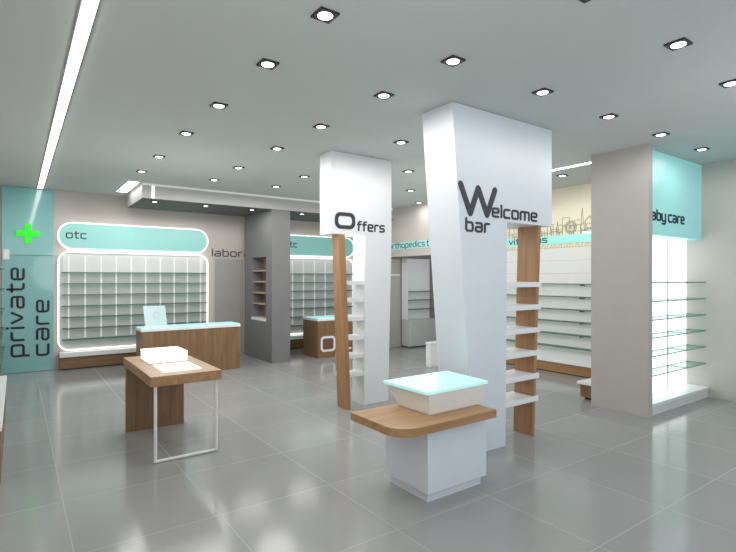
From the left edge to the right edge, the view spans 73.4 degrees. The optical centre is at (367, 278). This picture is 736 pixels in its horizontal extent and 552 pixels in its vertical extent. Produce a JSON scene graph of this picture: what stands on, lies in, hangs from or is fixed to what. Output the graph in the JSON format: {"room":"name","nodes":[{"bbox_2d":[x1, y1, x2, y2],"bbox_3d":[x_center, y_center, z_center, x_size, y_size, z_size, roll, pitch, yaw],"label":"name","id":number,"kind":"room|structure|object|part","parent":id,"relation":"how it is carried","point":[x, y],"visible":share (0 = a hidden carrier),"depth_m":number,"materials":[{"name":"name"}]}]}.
{"room":"pharmacy","nodes":[
{"label":"pharmacy","id":0,"kind":"room"},
{"bbox_2d":[0,185,352,374],"bbox_3d":[-3.282,0.025,9.829,7.100,3.030,0.100,0,0,-35],"label":"wall","id":1,"kind":"structure","parent":0,"point":[226,232],"depth_m":9.10,"materials":[{"name":"paint"}]},
{"bbox_2d":[2,186,53,373],"bbox_3d":[-5.572,0.025,8.106,0.700,3.020,0.050,0,0,-35],"label":"wall panel","id":2,"kind":"object","parent":1,"relation":"attached to","point":[27,213],"visible":1,"depth_m":8.09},
{"bbox_2d":[3,249,9,259],"bbox_3d":[-5.804,-0.385,7.923,0.090,0.170,0.020,0,0,-35],"label":"wall switch","id":3,"kind":"object","parent":2,"relation":"attached to","point":[6,252],"visible":1,"depth_m":7.92,"materials":[{"name":"white paint"}]},
{"bbox_3d":[-5.578,-0.935,8.114,0.700,1.100,0.030,0,0,-35],"label":"panel","id":4,"kind":"part","parent":2,"relation":"part of","materials":[{"name":"teal glass"}]},
{"bbox_3d":[-5.578,0.580,8.114,0.700,1.910,0.030,0,0,-35],"label":"panel","id":5,"kind":"part","parent":2,"relation":"part of","materials":[{"name":"teal glass"}]},
{"bbox_2d":[57,222,207,252],"bbox_3d":[-4.205,-0.725,9.052,2.525,0.470,0.095,0,0,-35],"label":"wall sign","id":6,"kind":"object","parent":1,"relation":"attached to","point":[71,235],"visible":1,"depth_m":8.94,"materials":[{"name":"teal plastic"}]},
{"bbox_2d":[212,249,244,256],"bbox_3d":[-2.557,-0.499,10.277,1.381,0.198,0.012,0,0,-35],"label":"wall sign","id":7,"kind":"object","parent":1,"relation":"attached to","point":[223,251],"depth_m":10.01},
{"bbox_2d":[213,257,244,352],"bbox_3d":[-2.829,0.560,10.072,0.660,1.960,0.030,0,0,-35],"label":"door","id":8,"kind":"structure","parent":1,"relation":"in","point":[228,273],"depth_m":10.08,"materials":[{"name":"grey paint"}]},
{"bbox_2d":[290,234,352,257],"bbox_3d":[-1.141,-0.725,11.235,1.940,0.470,0.095,0,0,-35],"label":"wall sign","id":9,"kind":"object","parent":1,"relation":"attached to","point":[300,245],"visible":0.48,"depth_m":11.13,"materials":[{"name":"teal plastic"}]},
{"bbox_2d":[245,209,289,362],"bbox_3d":[-1.977,0.145,9.574,0.380,2.790,1.310,0,0,-35],"label":"pillar","id":10,"kind":"structure","parent":0,"point":[267,233],"depth_m":9.14,"materials":[{"name":"grey paint"}]},
{"bbox_3d":[-1.998,0.774,9.486,0.244,0.049,0.666,0,0,-35],"label":"niche sill","id":11,"kind":"part","parent":10,"relation":"part of","materials":[{"name":"white paint"}]},
{"bbox_3d":[-1.985,0.483,9.495,0.214,0.030,0.666,0,0,-35],"label":"niche shelf","id":12,"kind":"part","parent":10,"relation":"part of","materials":[{"name":"brown wood"}]},
{"bbox_2d":[0,0,735,208],"bbox_3d":[1.109,-1.540,5.923,9.720,0.100,11.560,0,0,-35],"label":"ceiling","id":13,"kind":"structure","parent":0,"point":[151,72],"depth_m":3.80,"materials":[{"name":"paint"}]},
{"bbox_2d":[37,0,100,188],"bbox_3d":[-2.730,-1.482,4.391,0.094,0.016,9.144,0,0,-35],"label":"ceiling light strip","id":14,"kind":"object","parent":13,"relation":"attached to","point":[87,10],"visible":1,"depth_m":3.52,"materials":[{"name":"white plastic"}]},
{"bbox_2d":[116,180,139,191],"bbox_3d":[-3.894,-1.482,8.000,0.174,0.016,1.074,0,0,-35],"label":"ceiling light strip","id":15,"kind":"object","parent":13,"relation":"attached to","point":[128,185],"visible":1,"depth_m":7.92,"materials":[{"name":"white plastic"}]},
{"bbox_2d":[153,154,164,158],"bbox_3d":[-2.545,-1.480,6.020,0.120,0.020,0.120,0,0,-35],"label":"recessed light","id":16,"kind":"object","parent":13,"relation":"in","point":[155,155],"visible":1,"depth_m":5.99,"materials":[{"name":"black metal"}]},
{"bbox_2d":[179,131,193,135],"bbox_3d":[-1.861,-1.480,5.059,0.120,0.020,0.120,0,0,-35],"label":"recessed light","id":17,"kind":"object","parent":13,"relation":"in","point":[186,133],"visible":1,"depth_m":5.04,"materials":[{"name":"black metal"}]},
{"bbox_2d":[210,102,227,109],"bbox_3d":[-1.280,-1.480,4.245,0.120,0.020,0.120,0,0,-35],"label":"recessed light","id":18,"kind":"object","parent":13,"relation":"in","point":[218,105],"visible":1,"depth_m":4.22,"materials":[{"name":"black metal"}]},
{"bbox_2d":[127,183,393,221],"bbox_3d":[-1.853,-1.370,9.649,4.980,0.240,1.332,0,0,-35],"label":"ceiling soffit","id":19,"kind":"structure","parent":13,"relation":"attached to","point":[170,198],"depth_m":8.63,"materials":[{"name":"paint"}]},
{"bbox_2d":[142,183,392,209],"bbox_3d":[-1.485,-1.470,9.107,4.950,0.031,0.022,0,0,-35],"label":"light","id":20,"kind":"object","parent":19,"relation":"attached to","point":[145,185],"depth_m":8.46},
{"bbox_2d":[256,58,278,69],"bbox_3d":[-0.694,-1.480,3.422,0.120,0.020,0.120,0,0,-35],"label":"recessed light","id":21,"kind":"object","parent":13,"relation":"in","point":[264,63],"visible":1,"depth_m":3.40,"materials":[{"name":"black metal"}]},
{"bbox_2d":[270,146,283,150],"bbox_3d":[-1.038,-1.480,5.645,0.120,0.020,0.120,0,0,-35],"label":"recessed light","id":22,"kind":"object","parent":13,"relation":"in","point":[274,147],"visible":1,"depth_m":5.62,"materials":[{"name":"black metal"}]},
{"bbox_2d":[313,123,329,129],"bbox_3d":[-0.458,-1.480,4.831,0.120,0.020,0.120,0,0,-35],"label":"recessed light","id":23,"kind":"object","parent":13,"relation":"in","point":[318,126],"visible":1,"depth_m":4.81,"materials":[{"name":"black metal"}]},
{"bbox_2d":[311,6,339,23],"bbox_3d":[-0.242,-1.480,2.787,0.120,0.020,0.120,0,0,-35],"label":"recessed light","id":24,"kind":"object","parent":13,"relation":"in","point":[323,14],"visible":1,"depth_m":2.77,"materials":[{"name":"black metal"}]},
{"bbox_2d":[373,91,393,99],"bbox_3d":[0.128,-1.480,4.008,0.120,0.020,0.120,0,0,-35],"label":"recessed light","id":25,"kind":"object","parent":13,"relation":"in","point":[384,95],"visible":1,"depth_m":3.99,"materials":[{"name":"black metal"}]},
{"bbox_2d":[393,140,408,144],"bbox_3d":[0.360,-1.480,5.389,0.120,0.020,0.120,0,0,-35],"label":"recessed light","id":26,"kind":"object","parent":13,"relation":"in","point":[401,142],"visible":1,"depth_m":5.37,"materials":[{"name":"black metal"}]},
{"bbox_2d":[441,55,465,66],"bbox_3d":[0.581,-1.480,3.373,0.120,0.020,0.120,0,0,-35],"label":"recessed light","id":27,"kind":"object","parent":13,"relation":"in","point":[453,60],"visible":1,"depth_m":3.35,"materials":[{"name":"black metal"}]},
{"bbox_2d":[532,88,553,96],"bbox_3d":[1.393,-1.480,3.939,0.120,0.020,0.120,0,0,-35],"label":"recessed light","id":28,"kind":"object","parent":13,"relation":"in","point":[544,91],"visible":1,"depth_m":3.92,"materials":[{"name":"black metal"}]},
{"bbox_2d":[552,161,590,170],"bbox_3d":[2.126,-1.482,7.322,0.079,0.016,2.764,0,0,-35],"label":"ceiling light strip","id":29,"kind":"object","parent":13,"relation":"attached to","point":[588,162],"visible":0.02,"depth_m":6.51,"materials":[{"name":"white plastic"}]},
{"bbox_2d":[599,113,618,119],"bbox_3d":[2.210,-1.480,4.533,0.120,0.020,0.120,0,0,-35],"label":"recessed light","id":30,"kind":"object","parent":13,"relation":"in","point":[611,115],"visible":1,"depth_m":4.51,"materials":[{"name":"black metal"}]},
{"bbox_2d":[652,132,669,136],"bbox_3d":[3.022,-1.480,5.099,0.120,0.020,0.120,0,0,-35],"label":"recessed light","id":31,"kind":"object","parent":13,"relation":"in","point":[660,134],"visible":1,"depth_m":5.08,"materials":[{"name":"black metal"}]},
{"bbox_2d":[652,150,701,240],"bbox_3d":[3.686,-0.996,6.110,1.561,0.981,0.211,0,0,-35],"label":"sign","id":32,"kind":"object","parent":13,"relation":"hanging from","point":[676,182],"visible":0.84,"depth_m":6.06,"materials":[{"name":"teal plastic"}]},
{"bbox_2d":[664,37,692,50],"bbox_3d":[1.967,-1.480,3.133,0.120,0.020,0.120,0,0,-35],"label":"recessed light","id":33,"kind":"object","parent":13,"relation":"in","point":[680,43],"visible":1,"depth_m":3.12,"materials":[{"name":"black metal"}]},
{"bbox_2d":[694,147,709,151],"bbox_3d":[3.836,-1.480,5.680,0.120,0.020,0.120,0,0,-35],"label":"recessed light","id":34,"kind":"object","parent":13,"relation":"in","point":[702,148],"visible":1,"depth_m":5.66,"materials":[{"name":"black metal"}]},
{"bbox_2d":[719,79,735,87],"bbox_3d":[2.761,-1.480,3.760,0.120,0.020,0.120,0,0,-35],"label":"recessed light","id":35,"kind":"object","parent":13,"relation":"in","point":[730,83],"visible":1,"depth_m":3.75,"materials":[{"name":"black metal"}]},
{"bbox_2d":[0,346,735,551],"bbox_3d":[1.109,1.590,5.923,9.720,0.100,11.560,0,0,-35],"label":"floor","id":36,"kind":"structure","parent":0,"point":[290,470],"depth_m":3.80,"materials":[{"name":"grey tile"}]},
{"bbox_2d":[0,266,6,482],"bbox_3d":[-3.573,0.540,4.582,0.333,2.000,2.410,0,0,-35],"label":"wall shelving","id":37,"kind":"object","parent":36,"relation":"on","point":[3,379],"visible":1,"depth_m":4.61,"materials":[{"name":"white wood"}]},
{"bbox_2d":[57,251,207,369],"bbox_3d":[-4.173,0.540,9.011,2.520,2.000,0.200,0,0,-35],"label":"wall shelving","id":38,"kind":"object","parent":36,"relation":"on","point":[102,296],"visible":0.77,"depth_m":8.81,"materials":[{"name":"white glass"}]},
{"bbox_3d":[-4.162,1.040,8.996,2.410,0.014,0.143,0,0,-35],"label":"shelf","id":39,"kind":"part","parent":38,"relation":"part of","materials":[{"name":"clear glass"}]},
{"bbox_3d":[-4.162,0.090,8.996,2.410,0.014,0.143,0,0,-35],"label":"shelf","id":40,"kind":"part","parent":38,"relation":"part of","materials":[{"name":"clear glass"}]},
{"bbox_3d":[-4.203,-0.260,9.054,2.360,0.300,0.004,0,0,-35],"label":"header panel","id":41,"kind":"part","parent":38,"relation":"part of","materials":[{"name":"white plastic"}]},
{"bbox_3d":[-4.162,0.850,8.996,2.410,0.014,0.143,0,0,-35],"label":"shelf","id":42,"kind":"part","parent":38,"relation":"part of","materials":[{"name":"clear glass"}]},
{"bbox_3d":[-4.162,0.660,8.996,2.410,0.014,0.143,0,0,-35],"label":"shelf","id":43,"kind":"part","parent":38,"relation":"part of","materials":[{"name":"clear glass"}]},
{"bbox_3d":[-4.162,0.470,8.996,2.410,0.014,0.143,0,0,-35],"label":"shelf","id":44,"kind":"part","parent":38,"relation":"part of","materials":[{"name":"clear glass"}]},
{"bbox_3d":[-4.162,-0.100,8.996,2.410,0.014,0.143,0,0,-35],"label":"shelf","id":45,"kind":"part","parent":38,"relation":"part of","materials":[{"name":"clear glass"}]},
{"bbox_3d":[-4.162,0.280,8.996,2.410,0.014,0.143,0,0,-35],"label":"shelf","id":46,"kind":"part","parent":38,"relation":"part of","materials":[{"name":"clear glass"}]},
{"bbox_2d":[123,355,221,462],"bbox_3d":[-1.910,1.176,4.736,0.595,0.728,1.270,0,0,-35],"label":"display table","id":47,"kind":"object","parent":36,"relation":"on","point":[154,398],"visible":0.88,"depth_m":4.96,"materials":[{"name":"brown wood"}]},
{"bbox_3d":[-2.199,1.218,5.112,0.560,0.645,0.040,0,0,-35],"label":"panel","id":48,"kind":"part","parent":47,"relation":"part of","materials":[{"name":"brown wood"}]},
{"bbox_2d":[140,346,187,363],"bbox_3d":[-2.048,0.764,4.956,0.361,0.096,0.396,0,0,-35],"label":"box","id":49,"kind":"object","parent":47,"relation":"on","point":[175,353],"visible":1,"depth_m":4.83,"materials":[{"name":"white paper"}]},
{"bbox_3d":[-2.048,0.724,4.956,0.361,0.016,0.396,0,0,-35],"label":"lid","id":50,"kind":"part","parent":49,"relation":"part of","materials":[{"name":"white paper"}]},
{"bbox_2d":[153,362,201,372],"bbox_3d":[-1.749,0.808,4.519,0.325,0.008,0.410,0,0,-35],"label":"paper sheet","id":51,"kind":"object","parent":47,"relation":"on","point":[180,366],"visible":1,"depth_m":4.51,"materials":[{"name":"white paper"}]},
{"bbox_3d":[-1.561,1.214,4.260,0.537,0.651,0.027,0,0,-35],"label":"leg frame","id":52,"kind":"part","parent":47,"relation":"part of","materials":[{"name":"white metal"}]},
{"bbox_2d":[135,321,240,369],"bbox_3d":[-2.959,1.154,8.204,1.580,0.772,0.442,0,0,-35],"label":"counter","id":53,"kind":"object","parent":36,"relation":"on","point":[216,344],"depth_m":8.13,"materials":[{"name":"brown wood"}]},
{"bbox_3d":[-3.590,1.183,7.762,0.020,0.715,0.430,0,0,-35],"label":"panel","id":54,"kind":"part","parent":53,"relation":"part of","materials":[{"name":"brown wood"}]},
{"bbox_2d":[142,305,168,326],"bbox_3d":[-3.403,0.604,7.914,0.360,0.328,0.160,0,0,-35],"label":"acrylic stand","id":55,"kind":"object","parent":53,"relation":"on","point":[154,316],"visible":1,"depth_m":7.90,"materials":[{"name":"plastic"}]},
{"bbox_2d":[135,324,240,331],"bbox_3d":[-2.959,0.801,8.204,1.580,0.047,0.442,0,0,-35],"label":"countertop","id":56,"kind":"structure","parent":53,"relation":"on","point":[226,325],"depth_m":7.95,"materials":[{"name":"white paint"}]},
{"bbox_3d":[-2.958,0.773,8.203,1.550,0.010,0.406,0,0,-35],"label":"glass","id":57,"kind":"part","parent":53,"relation":"part of","materials":[{"name":"glass"}]},
{"bbox_2d":[290,257,352,348],"bbox_3d":[-1.110,0.540,11.193,1.940,2.000,0.200,0,0,-35],"label":"wall shelving","id":58,"kind":"object","parent":36,"relation":"on","point":[311,279],"visible":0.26,"depth_m":11.12,"materials":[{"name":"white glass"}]},
{"bbox_3d":[-1.099,0.090,11.178,1.830,0.014,0.143,0,0,-35],"label":"shelf","id":59,"kind":"part","parent":58,"relation":"part of","materials":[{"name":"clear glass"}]},
{"bbox_3d":[-1.099,0.470,11.178,1.830,0.014,0.143,0,0,-35],"label":"shelf","id":60,"kind":"part","parent":58,"relation":"part of","materials":[{"name":"clear glass"}]},
{"bbox_3d":[-1.141,-0.260,11.236,1.780,0.300,0.004,0,0,-35],"label":"header panel","id":61,"kind":"part","parent":58,"relation":"part of","materials":[{"name":"white plastic"}]},
{"bbox_3d":[-1.099,0.660,11.178,1.830,0.014,0.143,0,0,-35],"label":"shelf","id":62,"kind":"part","parent":58,"relation":"part of","materials":[{"name":"clear glass"}]},
{"bbox_3d":[-1.099,0.280,11.178,1.830,0.014,0.143,0,0,-35],"label":"shelf","id":63,"kind":"part","parent":58,"relation":"part of","materials":[{"name":"clear glass"}]},
{"bbox_2d":[303,314,352,357],"bbox_3d":[-0.535,1.154,10.170,1.490,0.772,0.612,0,0,-35],"label":"counter","id":64,"kind":"object","parent":36,"relation":"on","point":[318,331],"depth_m":9.68,"materials":[{"name":"brown wood"}]},
{"bbox_3d":[-1.129,1.183,9.755,0.020,0.715,0.600,0,0,-35],"label":"panel","id":65,"kind":"part","parent":64,"relation":"part of","materials":[{"name":"brown wood"}]},
{"bbox_2d":[303,317,334,320],"bbox_3d":[-0.535,0.801,10.170,1.490,0.047,0.612,0,0,-35],"label":"countertop","id":66,"kind":"structure","parent":64,"relation":"on","point":[306,318],"depth_m":9.63,"materials":[{"name":"white paint"}]},
{"bbox_3d":[-0.534,0.773,10.169,1.460,0.010,0.576,0,0,-35],"label":"glass","id":67,"kind":"part","parent":64,"relation":"part of","materials":[{"name":"teal glass"}]},
{"bbox_3d":[-0.365,1.183,9.949,1.450,0.715,0.030,0,0,-35],"label":"panel","id":68,"kind":"part","parent":64,"relation":"part of","materials":[{"name":"brown wood"}]},
{"bbox_2d":[320,150,390,409],"bbox_3d":[-0.117,0.027,6.068,0.890,3.026,0.340,0,0,-35],"label":"display stand","id":69,"kind":"object","parent":36,"relation":"on","point":[355,190],"visible":1,"depth_m":6.03,"materials":[{"name":"white paint"}]},
{"bbox_3d":[-0.318,0.511,5.857,0.120,2.058,0.230,0,0,-35],"label":"wood panel","id":70,"kind":"part","parent":69,"relation":"part of","materials":[{"name":"brown wood"}]},
{"bbox_2d":[336,369,362,377],"bbox_3d":[-0.226,1.165,6.034,0.278,0.050,0.190,0,0,-35],"label":"shelf","id":71,"kind":"object","parent":69,"relation":"attached to","point":[355,372],"depth_m":6.02,"materials":[{"name":"white paint"}]},
{"bbox_2d":[347,298,362,302],"bbox_3d":[-0.232,0.265,6.029,0.294,0.050,0.190,0,0,-35],"label":"shelf","id":72,"kind":"object","parent":69,"relation":"attached to","point":[349,300],"depth_m":5.97,"materials":[{"name":"white paint"}]},
{"bbox_2d":[347,281,362,284],"bbox_3d":[-0.234,0.055,6.028,0.297,0.050,0.190,0,0,-35],"label":"shelf","id":73,"kind":"object","parent":69,"relation":"attached to","point":[348,282],"depth_m":5.97,"materials":[{"name":"white paint"}]},
{"bbox_2d":[348,334,362,340],"bbox_3d":[-0.229,0.720,6.031,0.286,0.050,0.190,0,0,-35],"label":"shelf","id":74,"kind":"object","parent":69,"relation":"attached to","point":[356,337],"depth_m":6.01,"materials":[{"name":"white paint"}]},
{"bbox_2d":[348,316,362,320],"bbox_3d":[-0.231,0.490,6.030,0.290,0.050,0.190,0,0,-35],"label":"shelf","id":75,"kind":"object","parent":69,"relation":"attached to","point":[350,318],"depth_m":5.99,"materials":[{"name":"white paint"}]},
{"bbox_2d":[349,351,362,358],"bbox_3d":[-0.227,0.940,6.032,0.282,0.050,0.190,0,0,-35],"label":"shelf","id":76,"kind":"object","parent":69,"relation":"attached to","point":[355,354],"depth_m":6.02,"materials":[{"name":"white paint"}]},
{"bbox_2d":[402,258,435,347],"bbox_3d":[1.171,0.545,11.261,0.825,1.990,0.265,0,0,-35],"label":"tall cabinet","id":77,"kind":"object","parent":36,"relation":"on","point":[418,328],"visible":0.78,"depth_m":11.25,"materials":[{"name":"white paint"}]},
{"bbox_3d":[0.824,0.235,11.051,0.015,1.370,0.205,0,0,-35],"label":"panel","id":78,"kind":"part","parent":77,"relation":"part of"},
{"bbox_3d":[1.107,0.235,11.363,0.810,1.370,0.025,0,0,-35],"label":"panel","id":79,"kind":"part","parent":77,"relation":"part of","materials":[{"name":"white paint"}]},
{"bbox_2d":[351,403,496,501],"bbox_3d":[0.411,1.253,3.602,0.920,0.574,0.570,0,0,-35],"label":"display table","id":80,"kind":"object","parent":36,"relation":"on","point":[435,456],"depth_m":3.50,"materials":[{"name":"white paint"}]},
{"bbox_2d":[383,371,487,414],"bbox_3d":[0.547,0.882,3.868,0.700,0.168,0.515,0,0,-35],"label":"box","id":81,"kind":"object","parent":80,"relation":"on","point":[443,391],"visible":1,"depth_m":3.70,"materials":[{"name":"beige paint"}]},
{"bbox_3d":[0.547,0.810,3.868,0.700,0.024,0.515,0,0,-35],"label":"glass lid","id":82,"kind":"part","parent":81,"relation":"part of","materials":[{"name":"glass"}]},
{"bbox_2d":[425,341,437,366],"bbox_3d":[1.319,1.325,8.770,0.695,0.430,0.125,0,0,-35],"label":"display unit","id":83,"kind":"object","parent":36,"relation":"on","point":[431,347],"visible":0.42,"depth_m":8.58,"materials":[{"name":"white paint"}]},
{"bbox_2d":[422,102,551,450],"bbox_3d":[1.168,0.027,4.707,1.395,3.026,0.388,0,0,-35],"label":"display stand","id":84,"kind":"object","parent":36,"relation":"on","point":[488,174],"visible":1,"depth_m":4.46,"materials":[{"name":"white paint"}]},
{"bbox_2d":[506,391,537,407],"bbox_3d":[1.390,1.178,4.824,0.512,0.050,0.275,0,0,-35],"label":"shelf","id":85,"kind":"object","parent":84,"relation":"attached to","point":[513,398],"depth_m":4.79,"materials":[{"name":"white paint"}]},
{"bbox_2d":[506,369,538,383],"bbox_3d":[1.394,0.955,4.827,0.522,0.050,0.275,0,0,-35],"label":"shelf","id":86,"kind":"object","parent":84,"relation":"attached to","point":[514,375],"depth_m":4.79,"materials":[{"name":"white paint"}]},
{"bbox_2d":[506,347,539,359],"bbox_3d":[1.398,0.730,4.830,0.533,0.050,0.275,0,0,-35],"label":"shelf","id":87,"kind":"object","parent":84,"relation":"attached to","point":[513,352],"depth_m":4.80,"materials":[{"name":"white paint"}]},
{"bbox_2d":[506,325,539,335],"bbox_3d":[1.402,0.505,4.833,0.543,0.050,0.275,0,0,-35],"label":"shelf","id":88,"kind":"object","parent":84,"relation":"attached to","point":[513,329],"depth_m":4.80,"materials":[{"name":"white paint"}]},
{"bbox_2d":[506,303,540,310],"bbox_3d":[1.407,0.280,4.836,0.553,0.050,0.275,0,0,-35],"label":"shelf","id":89,"kind":"object","parent":84,"relation":"attached to","point":[511,306],"depth_m":4.78,"materials":[{"name":"white paint"}]},
{"bbox_2d":[507,282,541,287],"bbox_3d":[1.411,0.060,4.839,0.563,0.050,0.275,0,0,-35],"label":"shelf","id":90,"kind":"object","parent":84,"relation":"attached to","point":[509,284],"depth_m":4.75,"materials":[{"name":"white paint"}]},
{"bbox_3d":[1.588,0.511,4.962,0.145,2.058,0.240,0,0,-35],"label":"wood panel","id":91,"kind":"part","parent":84,"relation":"part of","materials":[{"name":"brown wood"}]},
{"bbox_2d":[506,247,590,377],"bbox_3d":[2.967,0.525,8.314,0.180,2.030,2.300,0,0,-35],"label":"wall shelving","id":92,"kind":"object","parent":36,"relation":"on","point":[564,315],"visible":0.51,"depth_m":8.07,"materials":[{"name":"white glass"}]},
{"bbox_3d":[2.954,1.110,8.305,0.148,0.014,2.260,0,0,-35],"label":"shelf","id":93,"kind":"part","parent":92,"relation":"part of","materials":[{"name":"clear glass"}]},
{"bbox_3d":[2.954,0.695,8.305,0.148,0.014,2.260,0,0,-35],"label":"shelf","id":94,"kind":"part","parent":92,"relation":"part of","materials":[{"name":"clear glass"}]},
{"bbox_3d":[2.954,0.295,8.305,0.148,0.014,2.260,0,0,-35],"label":"shelf","id":95,"kind":"part","parent":92,"relation":"part of","materials":[{"name":"clear glass"}]},
{"bbox_3d":[2.954,0.900,8.305,0.148,0.014,2.260,0,0,-35],"label":"shelf","id":96,"kind":"part","parent":92,"relation":"part of","materials":[{"name":"clear glass"}]},
{"bbox_3d":[2.954,0.500,8.305,0.148,0.014,2.260,0,0,-35],"label":"shelf","id":97,"kind":"part","parent":92,"relation":"part of","materials":[{"name":"clear glass"}]},
{"bbox_3d":[2.954,0.090,8.305,0.148,0.014,2.260,0,0,-35],"label":"shelf","id":98,"kind":"part","parent":92,"relation":"part of","materials":[{"name":"clear glass"}]},
{"bbox_2d":[577,378,590,399],"bbox_3d":[3.359,1.427,6.643,1.460,0.225,0.297,0,0,-35],"label":"bench","id":99,"kind":"object","parent":36,"relation":"on","point":[585,385],"visible":0.23,"depth_m":6.29,"materials":[{"name":"brown wood"}]},
{"bbox_2d":[652,238,708,415],"bbox_3d":[3.709,0.520,6.079,1.560,2.040,0.288,0,0,-35],"label":"wall shelving","id":100,"kind":"object","parent":36,"relation":"on","point":[670,390],"visible":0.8,"depth_m":6.27,"materials":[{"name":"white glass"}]},
{"bbox_3d":[3.406,0.453,6.029,1.005,1.905,0.018,0,0,-35],"label":"backlit panel","id":101,"kind":"part","parent":100,"relation":"part of","materials":[{"name":"white plastic"}]},
{"bbox_3d":[3.482,1.110,5.926,1.008,0.013,0.232,0,0,-35],"label":"shelf","id":102,"kind":"part","parent":100,"relation":"part of","materials":[{"name":"clear glass"}]},
{"bbox_3d":[3.482,0.890,5.926,1.008,0.013,0.232,0,0,-35],"label":"shelf","id":103,"kind":"part","parent":100,"relation":"part of","materials":[{"name":"clear glass"}]},
{"bbox_3d":[3.482,0.680,5.926,1.008,0.013,0.232,0,0,-35],"label":"shelf","id":104,"kind":"part","parent":100,"relation":"part of","materials":[{"name":"clear glass"}]},
{"bbox_3d":[3.482,0.475,5.926,1.008,0.013,0.232,0,0,-35],"label":"shelf","id":105,"kind":"part","parent":100,"relation":"part of","materials":[{"name":"clear glass"}]},
{"bbox_3d":[3.482,0.265,5.926,1.008,0.013,0.232,0,0,-35],"label":"shelf","id":106,"kind":"part","parent":100,"relation":"part of","materials":[{"name":"clear glass"}]},
{"bbox_3d":[3.482,0.050,5.926,1.008,0.013,0.232,0,0,-35],"label":"shelf","id":107,"kind":"part","parent":100,"relation":"part of","materials":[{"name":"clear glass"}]},
{"bbox_3d":[4.046,0.453,6.484,0.541,1.905,0.018,0,0,-35],"label":"backlit panel","id":108,"kind":"part","parent":100,"relation":"part of","materials":[{"name":"white plastic"}]},
{"bbox_3d":[4.118,0.890,6.379,0.542,0.013,0.232,0,0,-35],"label":"shelf","id":109,"kind":"part","parent":100,"relation":"part of","materials":[{"name":"clear glass"}]},
{"bbox_3d":[4.118,1.110,6.379,0.542,0.013,0.232,0,0,-35],"label":"shelf","id":110,"kind":"part","parent":100,"relation":"part of","materials":[{"name":"clear glass"}]},
{"bbox_3d":[4.118,0.265,6.379,0.542,0.013,0.232,0,0,-35],"label":"shelf","id":111,"kind":"part","parent":100,"relation":"part of","materials":[{"name":"clear glass"}]},
{"bbox_3d":[4.118,0.680,6.379,0.542,0.013,0.232,0,0,-35],"label":"shelf","id":112,"kind":"part","parent":100,"relation":"part of","materials":[{"name":"clear glass"}]},
{"bbox_3d":[4.118,0.475,6.379,0.542,0.013,0.232,0,0,-35],"label":"shelf","id":113,"kind":"part","parent":100,"relation":"part of","materials":[{"name":"clear glass"}]},
{"bbox_2d":[391,255,434,317],"bbox_3d":[1.937,0.025,10.810,2.300,3.030,2.160,0,0,-35],"label":"wall","id":114,"kind":"structure","parent":0,"point":[432,312],"depth_m":11.69,"materials":[{"name":"paint"}]},
{"bbox_2d":[391,203,430,256],"bbox_3d":[0.989,-0.975,10.073,0.140,1.030,2.060,0,0,-35],"label":"wall","id":115,"kind":"structure","parent":114,"relation":"attached to","point":[410,223],"depth_m":10.12,"materials":[{"name":"paint"}]},
{"bbox_2d":[391,240,429,249],"bbox_3d":[0.906,-0.679,10.050,0.021,0.159,1.920,0,0,-35],"label":"wall sign","id":116,"kind":"object","parent":115,"relation":"attached to","point":[423,243],"visible":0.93,"depth_m":10.07,"materials":[{"name":"teal plastic"}]},
{"bbox_2d":[507,159,735,401],"bbox_3d":[4.604,0.025,6.257,0.100,3.030,8.050,0,0,-35],"label":"wall","id":117,"kind":"structure","parent":0,"point":[711,260],"depth_m":6.40,"materials":[{"name":"paint"}]},
{"bbox_2d":[507,233,590,246],"bbox_3d":[3.000,-0.645,8.399,0.026,0.140,2.200,0,0,-35],"label":"wall sign","id":118,"kind":"object","parent":117,"relation":"attached to","point":[586,237],"visible":0.51,"depth_m":8.14,"materials":[{"name":"teal plastic"}]},
{"bbox_2d":[507,208,590,250],"bbox_3d":[3.014,-0.813,8.400,0.003,0.622,2.380,0,0,-35],"label":"drawing","id":119,"kind":"object","parent":117,"relation":"attached to","point":[569,221],"visible":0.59,"depth_m":8.06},
{"bbox_2d":[582,143,680,417],"bbox_3d":[3.511,0.025,6.283,1.650,3.030,0.880,0,0,-35],"label":"partition column","id":120,"kind":"structure","parent":0,"point":[621,179],"depth_m":5.69,"materials":[{"name":"paint"}]},
{"bbox_3d":[0.945,0.025,10.747,0.850,3.030,3.510,0,0,-35],"label":"step","id":121,"kind":"structure","parent":0,"visible":0},
{"bbox_2d":[389,258,401,347],"bbox_3d":[0.570,0.540,11.014,0.450,2.000,0.040,0,0,-35],"label":"door","id":122,"kind":"structure","parent":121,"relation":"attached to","point":[395,336],"depth_m":11.05,"materials":[{"name":"grey paint"}]}
]}

